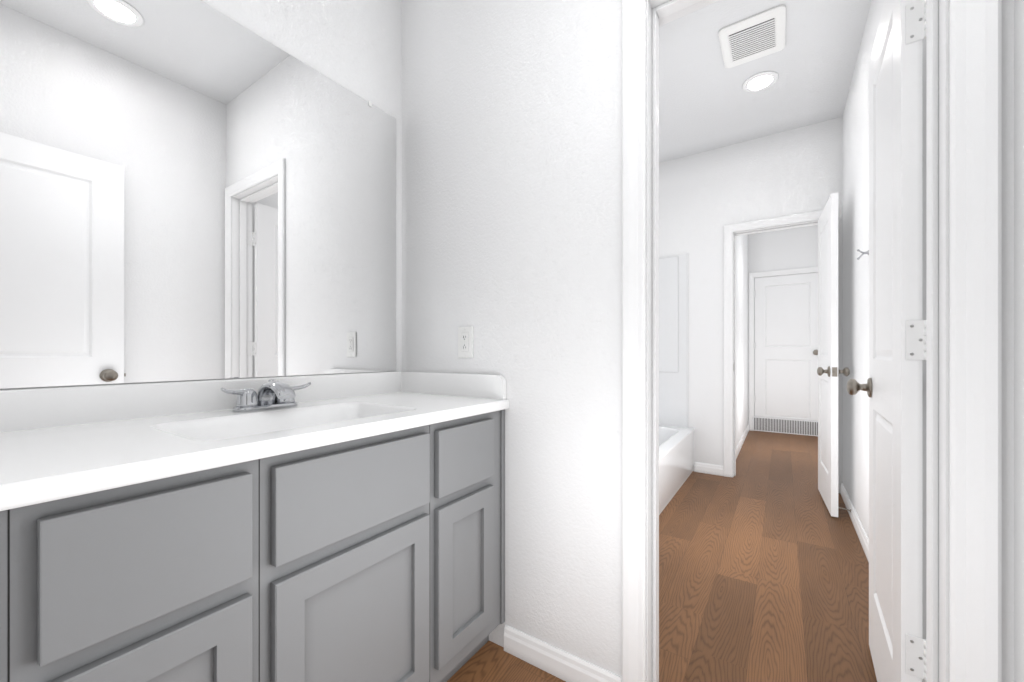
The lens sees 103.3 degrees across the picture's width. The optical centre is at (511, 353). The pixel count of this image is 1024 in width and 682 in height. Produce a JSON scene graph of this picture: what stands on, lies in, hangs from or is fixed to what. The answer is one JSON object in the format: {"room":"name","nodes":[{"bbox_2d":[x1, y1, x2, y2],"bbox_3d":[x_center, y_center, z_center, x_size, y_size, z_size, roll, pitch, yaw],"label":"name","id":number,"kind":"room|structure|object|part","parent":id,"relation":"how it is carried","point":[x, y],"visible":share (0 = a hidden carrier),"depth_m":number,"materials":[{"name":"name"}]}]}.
{"room":"bathroom","nodes":[
{"label":"bathroom","id":0,"kind":"room"},
{"bbox_2d":[0,0,400,389],"bbox_3d":[-0.882,-0.350,1.171,0.116,2.740,1.336,0,0,34],"label":"wall","id":1,"kind":"structure","parent":0,"point":[353,46],"depth_m":1.48,"materials":[{"name":"white paint"}]},
{"bbox_2d":[0,0,395,388],"bbox_3d":[-0.805,-0.448,1.173,0.007,1.040,1.180,0,0,34],"label":"mirror","id":2,"kind":"object","parent":1,"relation":"attached to","point":[195,190],"visible":1,"depth_m":1.07,"materials":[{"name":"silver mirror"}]},
{"bbox_2d":[447,431,876,681],"bbox_3d":[1.304,1.050,2.822,2.320,0.060,6.960,0,0,34],"label":"floor","id":3,"kind":"structure","parent":0,"point":[763,569],"depth_m":1.79,"materials":[{"name":"brown wood"}]},
{"bbox_2d":[0,371,508,681],"bbox_3d":[-0.574,0.547,1.035,0.544,0.945,1.216,0,0,34],"label":"bathroom vanity","id":4,"kind":"object","parent":3,"relation":"on","point":[334,528],"visible":1,"depth_m":0.80,"materials":[{"name":"grey paint"}]},
{"bbox_2d":[220,379,311,412],"bbox_3d":[-0.670,0.117,1.143,0.150,0.084,0.238,0,0,34],"label":"faucet","id":5,"kind":"object","parent":4,"relation":"on","point":[273,396],"depth_m":1.12,"materials":[{"name":"silver metal"}]},
{"bbox_2d":[504,625,621,681],"bbox_3d":[0.146,0.979,1.279,0.412,0.083,0.012,0,0,34],"label":"baseboard","id":6,"kind":"structure","parent":3,"relation":"on","point":[556,661],"depth_m":1.29,"materials":[{"name":"white wood"}]},
{"bbox_2d":[659,253,693,514],"bbox_3d":[0.835,0.074,3.073,0.758,1.892,1.522,0,0,34],"label":"bathtub","id":7,"kind":"object","parent":3,"relation":"on","point":[676,449],"visible":0.17,"depth_m":3.55,"materials":[{"name":"ceramic"}]},
{"bbox_2d":[401,0,1013,681],"bbox_3d":[0.191,-0.350,1.322,1.871,2.740,0.124,0,0,34],"label":"wall","id":8,"kind":"structure","parent":0,"point":[511,182],"depth_m":1.32,"materials":[{"name":"white paint"}]},
{"bbox_3d":[-0.173,-0.041,1.495,0.070,0.115,0.008,0,0,34],"label":"gfci outlet","id":9,"kind":"part","parent":8,"relation":"part of","materials":[{"name":"white plastic"}]},
{"bbox_2d":[736,235,747,446],"bbox_3d":[2.472,-0.350,4.491,0.116,2.740,2.419,0,0,34],"label":"wall","id":10,"kind":"structure","parent":0,"point":[741,333],"depth_m":4.53,"materials":[{"name":"white paint"}]},
{"bbox_2d":[736,425,748,458],"bbox_3d":[2.492,0.979,4.408,0.012,0.083,2.303,0,0,34],"label":"baseboard","id":11,"kind":"structure","parent":10,"relation":"attached to","point":[738,448],"depth_m":4.46,"materials":[{"name":"white wood"}]},
{"bbox_2d":[659,117,841,492],"bbox_3d":[1.710,-0.350,3.475,2.001,2.740,0.116,0,0,34],"label":"wall","id":12,"kind":"structure","parent":0,"point":[705,197],"depth_m":3.39,"materials":[{"name":"white paint"}]},
{"bbox_2d":[724,210,822,476],"bbox_3d":[2.102,-0.021,3.213,0.739,2.081,0.150,0,0,34],"label":"trim","id":13,"kind":"structure","parent":12,"relation":"attached to","point":[732,232],"depth_m":3.33,"materials":[{"name":"white wood"}]},
{"bbox_2d":[817,193,849,516],"bbox_3d":[2.139,0.011,2.749,0.163,1.995,0.610,0,0,31],"label":"hall door","id":14,"kind":"structure","parent":12,"relation":"in","point":[828,371],"depth_m":2.59,"materials":[{"name":"paint"}]},
{"bbox_2d":[659,0,871,162],"bbox_3d":[1.304,-1.695,2.822,2.320,0.170,6.960,0,0,34],"label":"ceiling","id":15,"kind":"structure","parent":0,"point":[707,102],"depth_m":2.51,"materials":[{"name":"paint"}]},
{"bbox_2d":[718,4,785,67],"bbox_3d":[1.314,-1.710,2.214,0.300,0.020,0.350,0,0,34],"label":"ceiling vent","id":16,"kind":"object","parent":15,"relation":"in","point":[755,36],"visible":1,"depth_m":2.18,"materials":[{"name":"white plastic"}]},
{"bbox_2d":[742,71,778,91],"bbox_3d":[1.571,-1.715,2.564,0.196,0.010,0.196,0,0,34],"label":"recessed light","id":17,"kind":"object","parent":15,"relation":"in","point":[760,81],"visible":1,"depth_m":2.56,"materials":[{"name":"white"}]},
{"bbox_2d":[748,225,817,419],"bbox_3d":[3.524,-0.350,5.172,0.875,2.740,0.116,0,0,34],"label":"wall","id":18,"kind":"structure","parent":0,"point":[791,248],"depth_m":5.15,"materials":[{"name":"white paint"}]},
{"bbox_2d":[748,266,817,430],"bbox_3d":[3.513,-0.021,5.170,0.857,2.081,0.133,0,0,34],"label":"trim","id":19,"kind":"structure","parent":18,"relation":"attached to","point":[751,341],"depth_m":5.33,"materials":[{"name":"white wood"}]},
{"bbox_2d":[752,416,817,435],"bbox_3d":[3.488,0.924,5.134,0.805,0.184,0.040,0,0,34],"label":"air vent","id":20,"kind":"object","parent":18,"relation":"in","point":[790,426],"visible":0.88,"depth_m":5.13,"materials":[{"name":"white metal"}]},
{"bbox_2d":[754,273,817,420],"bbox_3d":[3.495,-0.080,5.143,0.728,1.815,0.163,0,0,34],"label":"closet door","id":21,"kind":"structure","parent":18,"relation":"in","point":[786,345],"depth_m":5.13,"materials":[{"name":"paint"}]},
{"bbox_2d":[842,0,1023,681],"bbox_3d":[1.379,-0.350,1.311,0.116,2.740,4.083,0,0,34],"label":"wall","id":22,"kind":"structure","parent":0,"point":[855,286],"depth_m":2.10,"materials":[{"name":"white paint"}]},
{"bbox_2d":[622,0,1001,681],"bbox_3d":[0.654,-0.021,1.017,0.724,2.081,0.150,0,0,34],"label":"trim","id":23,"kind":"structure","parent":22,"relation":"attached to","point":[962,340],"depth_m":0.81,"materials":[{"name":"white wood"}]},
{"bbox_2d":[857,249,868,259],"bbox_3d":[1.771,-0.501,2.045,0.048,0.055,0.026,0,0,34],"label":"robe hook","id":24,"kind":"object","parent":22,"relation":"attached to","point":[863,253],"visible":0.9,"depth_m":2.04,"materials":[{"name":"silver metal"}]},
{"bbox_2d":[840,482,925,681],"bbox_3d":[1.696,0.979,1.902,0.015,0.083,2.515,0,0,34],"label":"baseboard","id":25,"kind":"structure","parent":22,"relation":"attached to","point":[860,531],"depth_m":2.33,"materials":[{"name":"white wood"}]},
{"bbox_2d":[846,0,925,681],"bbox_3d":[1.082,0.011,1.160,0.163,1.995,0.595,0,0,36],"label":"door","id":26,"kind":"structure","parent":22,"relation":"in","point":[892,387],"depth_m":0.98,"materials":[{"name":"paint"}]}
]}

